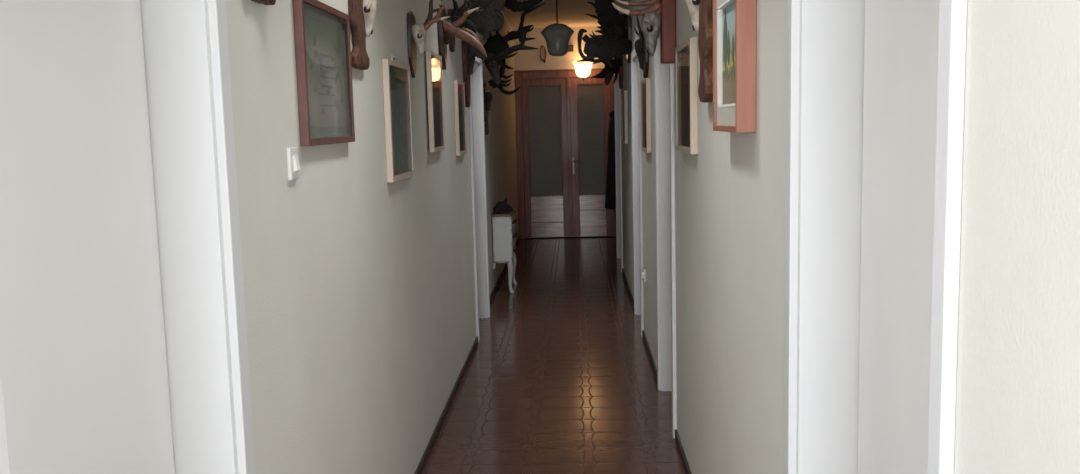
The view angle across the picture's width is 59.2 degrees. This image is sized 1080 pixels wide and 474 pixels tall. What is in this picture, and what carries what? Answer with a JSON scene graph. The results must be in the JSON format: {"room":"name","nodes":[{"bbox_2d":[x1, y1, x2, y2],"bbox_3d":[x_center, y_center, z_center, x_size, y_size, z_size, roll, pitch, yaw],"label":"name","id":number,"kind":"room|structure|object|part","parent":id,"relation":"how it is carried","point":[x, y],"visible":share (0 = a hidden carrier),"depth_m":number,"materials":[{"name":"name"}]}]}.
{"room":"home hallway","nodes":[
{"label":"home hallway","id":0,"kind":"room"},
{"bbox_2d":[226,0,518,473],"bbox_3d":[-0.689,-0.360,4.467,0.301,2.670,15.700,-1,7,2],"label":"wall","id":1,"kind":"structure","parent":0,"point":[359,286],"depth_m":3.02,"materials":[{"name":"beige paint"}]},
{"bbox_2d":[0,0,255,473],"bbox_3d":[-0.757,0.338,1.539,0.278,1.995,0.882,-1,7,2],"label":"door","id":2,"kind":"structure","parent":1,"relation":"in","point":[124,347],"depth_m":1.71,"materials":[{"name":"white paint"}]},
{"bbox_2d":[252,0,275,4],"bbox_3d":[-0.542,-0.752,2.062,0.189,0.470,0.188,-1,7,2],"label":"trophy","id":3,"kind":"object","parent":1,"relation":"attached to","point":[265,2],"visible":1,"depth_m":2.12,"materials":[{"name":"brown wood"}]},
{"bbox_2d":[286,147,300,180],"bbox_3d":[-0.606,-0.182,2.347,0.020,0.080,0.070,-1,7,2],"label":"light switch","id":4,"kind":"object","parent":1,"relation":"attached to","point":[293,167],"visible":1,"depth_m":2.33,"materials":[{"name":"white plastic"}]},
{"bbox_2d":[293,0,354,145],"bbox_3d":[-0.597,-0.454,2.660,0.023,0.384,0.515,-1,7,2],"label":"framed certificate","id":5,"kind":"object","parent":1,"relation":"attached to","point":[321,31],"visible":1,"depth_m":2.62,"materials":[{"name":"brown wood"}]},
{"bbox_2d":[348,0,376,69],"bbox_3d":[-0.526,-0.772,3.076,0.152,0.452,0.254,-1,7,2],"label":"trophy","id":6,"kind":"object","parent":1,"relation":"attached to","point":[362,13],"visible":0.98,"depth_m":3.04,"materials":[{"name":"brown wood"}]},
{"bbox_2d":[364,6,370,12],"bbox_3d":[-0.561,-0.738,3.081,0.023,0.024,0.024,-1,7,2],"label":"socket","id":7,"kind":"object","parent":6,"relation":"attached to","point":[367,9],"depth_m":3.07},
{"bbox_2d":[382,55,413,182],"bbox_3d":[-0.555,-0.469,3.743,0.023,0.480,0.470,-1,7,2],"label":"framed print","id":8,"kind":"object","parent":1,"relation":"attached to","point":[396,75],"visible":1,"depth_m":3.74,"materials":[{"name":"brown wood"}]},
{"bbox_2d":[407,0,449,77],"bbox_3d":[-0.472,-0.884,4.129,0.177,0.379,0.212,-1,7,2],"label":"trophy","id":9,"kind":"object","parent":1,"relation":"attached to","point":[416,33],"visible":1,"depth_m":4.08,"materials":[{"name":"brown wood"}]},
{"bbox_2d":[426,50,444,151],"bbox_3d":[-0.518,-0.668,4.723,0.023,0.480,0.435,-1,7,1],"label":"framed print","id":10,"kind":"object","parent":1,"relation":"attached to","point":[433,60],"visible":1,"depth_m":4.74,"materials":[{"name":"brown wood"}]},
{"bbox_2d":[453,80,466,155],"bbox_3d":[-0.483,-0.722,5.763,0.023,0.441,0.375,-1,7,2],"label":"framed print","id":11,"kind":"object","parent":1,"relation":"attached to","point":[459,87],"visible":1,"depth_m":5.79,"materials":[{"name":"brown wood"}]},
{"bbox_2d":[437,0,486,69],"bbox_3d":[-0.427,-1.093,5.051,0.301,0.402,0.237,-1,7,2],"label":"trophy","id":12,"kind":"object","parent":1,"relation":"attached to","point":[447,27],"visible":0.87,"depth_m":4.97,"materials":[{"name":"brown wood"}]},
{"bbox_2d":[448,0,477,51],"bbox_3d":[-0.434,-1.241,5.418,0.168,0.362,0.188,-1,7,2],"label":"trophy","id":13,"kind":"object","parent":1,"relation":"attached to","point":[463,8],"visible":0.42,"depth_m":5.39,"materials":[{"name":"brown wood"}]},
{"bbox_2d":[414,236,519,473],"bbox_3d":[-0.522,0.946,4.570,0.053,0.046,15.600,-1,7,2],"label":"baseboard","id":14,"kind":"structure","parent":1,"relation":"attached to","point":[422,463],"depth_m":5.06,"materials":[{"name":"brown wood"}]},
{"bbox_2d":[469,57,489,342],"bbox_3d":[-0.566,-0.314,6.862,0.278,1.995,0.890,-1,7,2],"label":"door","id":15,"kind":"structure","parent":1,"relation":"in","point":[476,109],"depth_m":7.20,"materials":[{"name":"white paint"}]},
{"bbox_2d":[462,0,505,106],"bbox_3d":[-0.339,-1.243,6.129,0.316,0.800,0.298,-1,7,2],"label":"trophy","id":16,"kind":"object","parent":1,"relation":"attached to","point":[488,20],"visible":0.85,"depth_m":6.00,"materials":[{"name":"brown wood"}]},
{"bbox_2d":[483,59,519,134],"bbox_3d":[-0.318,-1.185,7.788,0.299,0.687,0.334,-1,7,2],"label":"trophy","id":17,"kind":"object","parent":1,"relation":"attached to","point":[487,96],"visible":0.84,"depth_m":7.75,"materials":[{"name":"brown wood"}]},
{"bbox_2d":[482,0,544,85],"bbox_3d":[-0.222,-1.513,7.373,0.536,0.750,0.260,-1,7,2],"label":"trophy","id":18,"kind":"object","parent":1,"relation":"attached to","point":[497,49],"visible":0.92,"depth_m":7.33,"materials":[{"name":"brown wood"}]},
{"bbox_2d":[422,237,685,473],"bbox_3d":[0.099,1.009,4.606,1.807,0.120,16.100,-1,7,2],"label":"floor","id":19,"kind":"structure","parent":0,"point":[559,377],"depth_m":5.43,"materials":[{"name":"brown tile"}]},
{"bbox_2d":[491,198,517,292],"bbox_3d":[-0.308,0.059,8.582,0.208,0.830,0.518,-1,7,2],"label":"commode","id":20,"kind":"object","parent":19,"relation":"on","point":[504,247],"depth_m":8.35,"materials":[{"name":"white paint"}]},
{"bbox_3d":[-0.331,-0.288,8.515,0.180,0.123,0.386,-1,7,2],"label":"dark cap","id":21,"kind":"part","parent":20,"relation":"part of","materials":[{"name":"black"}]},
{"bbox_3d":[-0.258,0.333,8.387,0.055,0.331,0.049,-1,7,2],"label":"leg","id":22,"kind":"part","parent":20,"relation":"part of","materials":[{"name":"white paint"}]},
{"bbox_3d":[-0.249,-0.147,8.555,0.016,0.116,0.446,-1,7,2],"label":"drawer","id":23,"kind":"part","parent":20,"relation":"part of","materials":[{"name":"white paint"}]},
{"bbox_3d":[-0.246,-0.024,8.570,0.016,0.116,0.446,-1,7,2],"label":"drawer","id":24,"kind":"part","parent":20,"relation":"part of","materials":[{"name":"white paint"}]},
{"bbox_3d":[-0.243,0.100,8.585,0.016,0.116,0.446,-1,7,2],"label":"drawer","id":25,"kind":"part","parent":20,"relation":"part of","materials":[{"name":"white paint"}]},
{"bbox_3d":[-0.242,0.278,8.834,0.055,0.331,0.049,-1,7,2],"label":"leg","id":26,"kind":"part","parent":20,"relation":"part of","materials":[{"name":"white paint"}]},
{"bbox_2d":[502,0,616,28],"bbox_3d":[0.029,-1.760,4.269,1.807,0.120,16.100,-1,7,2],"label":"ceiling","id":27,"kind":"structure","parent":0,"point":[571,13],"depth_m":10.52,"materials":[{"name":"paint"}]},
{"bbox_2d":[541,0,573,55],"bbox_3d":[0.160,-1.969,8.826,0.294,0.570,0.294,2,8,25],"label":"pendant lamp","id":28,"kind":"object","parent":27,"relation":"hanging from","point":[557,36],"visible":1,"depth_m":8.76,"materials":[{"name":"green glass"}]},
{"bbox_3d":[0.156,-2.111,8.809,0.013,0.285,0.013,-4,7,-20],"label":"rod","id":29,"kind":"part","parent":28,"relation":"part of","materials":[{"name":"black metal"}]},
{"bbox_3d":[0.163,-1.835,8.842,0.294,0.300,0.294,-4,7,-20],"label":"lamp shade","id":30,"kind":"part","parent":28,"relation":"part of","materials":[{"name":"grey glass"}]},
{"bbox_2d":[513,26,613,70],"bbox_3d":[0.342,-1.329,12.225,1.807,2.670,0.200,-1,7,2],"label":"wall","id":31,"kind":"structure","parent":0,"point":[524,59],"depth_m":12.01,"materials":[{"name":"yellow paint"}]},
{"bbox_2d":[540,45,546,62],"bbox_3d":[0.040,-2.310,12.001,0.090,0.222,0.028,-1,7,2],"label":"loop","id":32,"kind":"object","parent":31,"relation":"attached to","point":[541,46],"visible":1,"depth_m":12.00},
{"bbox_2d":[514,68,615,238],"bbox_3d":[0.338,-1.055,12.149,1.272,2.144,0.178,-1,7,2],"label":"door","id":33,"kind":"structure","parent":31,"relation":"in","point":[562,118],"depth_m":12.13,"materials":[{"name":"brown wood"}]},
{"bbox_3d":[0.070,-1.228,12.137,0.425,1.407,0.008,-1,7,2],"label":"ribbed glass","id":34,"kind":"part","parent":33,"relation":"part of","materials":[{"name":"grey glass"}]},
{"bbox_3d":[0.474,-0.910,12.104,0.118,0.220,0.063,-1,7,2],"label":"handle","id":35,"kind":"part","parent":33,"relation":"part of","materials":[{"name":"metal"}]},
{"bbox_3d":[0.658,-1.240,12.114,0.345,1.407,0.008,-1,7,2],"label":"ribbed glass","id":36,"kind":"part","parent":33,"relation":"part of","materials":[{"name":"grey glass"}]},
{"bbox_2d":[568,45,573,51],"bbox_3d":[0.372,-2.377,11.971,0.100,0.084,0.054,-1,7,2],"label":"box","id":37,"kind":"object","parent":31,"relation":"attached to","point":[570,47],"visible":0.56,"depth_m":11.94,"materials":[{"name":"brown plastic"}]},
{"bbox_2d":[572,60,592,80],"bbox_3d":[0.544,-2.078,11.869,0.284,0.244,0.316,2,8,25],"label":"wall lamp","id":38,"kind":"object","parent":31,"relation":"attached to","point":[582,69],"visible":0.99,"depth_m":11.77,"materials":[{"name":"beige glass"}]},
{"bbox_3d":[0.538,-2.072,11.854,0.217,0.161,0.217,-4,7,-20],"label":"lamp shade","id":39,"kind":"part","parent":38,"relation":"part of","materials":[{"name":"beige glass"}]},
{"bbox_2d":[616,0,1079,473],"bbox_3d":[0.791,-0.390,4.410,0.350,2.670,15.700,-1,7,2],"label":"wall","id":40,"kind":"structure","parent":0,"point":[1017,411],"depth_m":1.10,"materials":[{"name":"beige paint"}]},
{"bbox_2d":[577,0,631,67],"bbox_3d":[0.507,-1.630,7.367,0.453,0.648,0.313,-1,7,2],"label":"trophy","id":41,"kind":"object","parent":40,"relation":"attached to","point":[615,41],"visible":0.99,"depth_m":7.26,"materials":[{"name":"brown wood"}]},
{"bbox_2d":[590,55,622,88],"bbox_3d":[0.618,-1.530,8.715,0.325,0.338,0.295,-1,7,2],"label":"trophy","id":42,"kind":"object","parent":40,"relation":"attached to","point":[607,72],"visible":0.88,"depth_m":8.62,"materials":[{"name":"brown wood"}]},
{"bbox_2d":[614,73,622,271],"bbox_3d":[0.936,-0.705,9.765,0.278,1.995,1.050,-1,7,2],"label":"door","id":43,"kind":"structure","parent":40,"relation":"in","point":[617,91],"depth_m":10.17,"materials":[{"name":"white paint"}]},
{"bbox_2d":[621,91,627,143],"bbox_3d":[0.736,-1.041,8.264,0.027,0.445,0.500,-1,7,2],"label":"framed print","id":44,"kind":"object","parent":40,"relation":"attached to","point":[624,99],"visible":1,"depth_m":8.04,"materials":[{"name":"brown wood"}]},
{"bbox_3d":[0.727,-1.041,8.264,0.002,0.401,0.456,-1,7,2],"label":"glass","id":45,"kind":"part","parent":44,"relation":"part of","materials":[{"name":"glass"}]},
{"bbox_2d":[631,49,643,335],"bbox_3d":[0.832,-0.350,6.868,0.278,1.995,0.810,-1,7,2],"label":"door","id":46,"kind":"structure","parent":40,"relation":"in","point":[635,69],"depth_m":7.15,"materials":[{"name":"white paint"}]},
{"bbox_2d":[634,15,648,77],"bbox_3d":[0.618,-1.181,5.763,0.092,0.429,0.240,0,7,9],"label":"trophy","id":47,"kind":"object","parent":40,"relation":"attached to","point":[640,44],"visible":0.8,"depth_m":5.72,"materials":[{"name":"brown wood"}]},
{"bbox_2d":[641,269,645,282],"bbox_3d":[0.691,0.260,6.338,0.026,0.080,0.070,-1,7,2],"label":"wall socket","id":48,"kind":"object","parent":40,"relation":"attached to","point":[643,274],"visible":1,"depth_m":6.31,"materials":[{"name":"white plastic"}]},
{"bbox_3d":[0.698,0.260,6.338,0.012,0.080,0.070,-1,7,2],"label":"plate","id":49,"kind":"part","parent":48,"relation":"part of","materials":[{"name":"white plastic"}]},
{"bbox_2d":[612,0,675,63],"bbox_3d":[0.457,-0.967,4.203,0.278,0.398,0.157,-1,7,2],"label":"trophy","id":50,"kind":"object","parent":40,"relation":"attached to","point":[660,16],"visible":1,"depth_m":4.16,"materials":[{"name":"red wood"}]},
{"bbox_2d":[640,78,650,152],"bbox_3d":[0.649,-0.743,5.829,0.027,0.435,0.470,-1,7,2],"label":"framed print","id":51,"kind":"object","parent":40,"relation":"attached to","point":[646,83],"visible":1,"depth_m":5.63,"materials":[{"name":"brown wood"}]},
{"bbox_3d":[0.640,-0.743,5.829,0.002,0.391,0.426,-1,7,2],"label":"glass","id":52,"kind":"part","parent":51,"relation":"part of","materials":[{"name":"glass"}]},
{"bbox_2d":[622,268,691,473],"bbox_3d":[0.609,1.034,3.613,0.012,0.046,13.760,-1,7,2],"label":"baseboard","id":53,"kind":"structure","parent":40,"relation":"attached to","point":[677,438],"depth_m":5.58,"materials":[{"name":"brown wood"}]},
{"bbox_2d":[654,32,676,437],"bbox_3d":[0.758,-0.094,4.780,0.278,1.995,0.860,-1,7,2],"label":"door","id":54,"kind":"structure","parent":40,"relation":"in","point":[663,73],"depth_m":5.11,"materials":[{"name":"white paint"}]},
{"bbox_2d":[675,37,697,153],"bbox_3d":[0.573,-0.546,3.728,0.027,0.424,0.510,-1,7,2],"label":"framed print","id":55,"kind":"object","parent":40,"relation":"attached to","point":[686,64],"visible":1,"depth_m":3.73,"materials":[{"name":"brown wood"}]},
{"bbox_2d":[685,0,712,102],"bbox_3d":[0.483,-0.739,3.118,0.156,0.594,0.289,-1,7,2],"label":"trophy","id":56,"kind":"object","parent":40,"relation":"attached to","point":[701,11],"visible":0.96,"depth_m":3.05,"materials":[{"name":"brown wood"}]},
{"bbox_2d":[692,0,699,4],"bbox_3d":[0.513,-0.775,3.122,0.028,0.029,0.029,-1,7,2],"label":"socket","id":57,"kind":"object","parent":56,"relation":"attached to","point":[694,2],"depth_m":3.11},
{"bbox_2d":[713,0,755,132],"bbox_3d":[0.517,-0.492,2.550,0.049,0.415,0.405,-1,7,2],"label":"framed painting","id":58,"kind":"object","parent":40,"relation":"attached to","point":[734,21],"visible":1,"depth_m":2.39,"materials":[{"name":"red wood"}]},
{"bbox_2d":[722,1,734,103],"bbox_3d":[0.516,-0.492,2.554,0.004,0.279,0.321,-1,7,2],"label":"print","id":59,"kind":"object","parent":58,"relation":"attached to","point":[728,7],"depth_m":2.59},
{"bbox_2d":[784,0,966,473],"bbox_3d":[0.644,0.304,1.588,0.278,1.981,0.859,-1,7,2],"label":"door","id":60,"kind":"structure","parent":40,"relation":"in","point":[876,88],"depth_m":1.84,"materials":[{"name":"white paint"}]},
{"bbox_3d":[0.910,-1.526,11.223,0.068,0.086,0.030,-1,7,2],"label":"coat hook","id":61,"kind":"object","parent":40,"relation":"attached to","visible":0},
{"bbox_2d":[605,111,615,209],"bbox_3d":[0.857,-0.927,11.298,0.195,1.170,0.490,-1,7,2],"label":"coat","id":62,"kind":"object","parent":61,"relation":"hanging from","point":[610,201],"visible":0.63,"depth_m":11.12,"materials":[{"name":"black fabric"}]}
]}

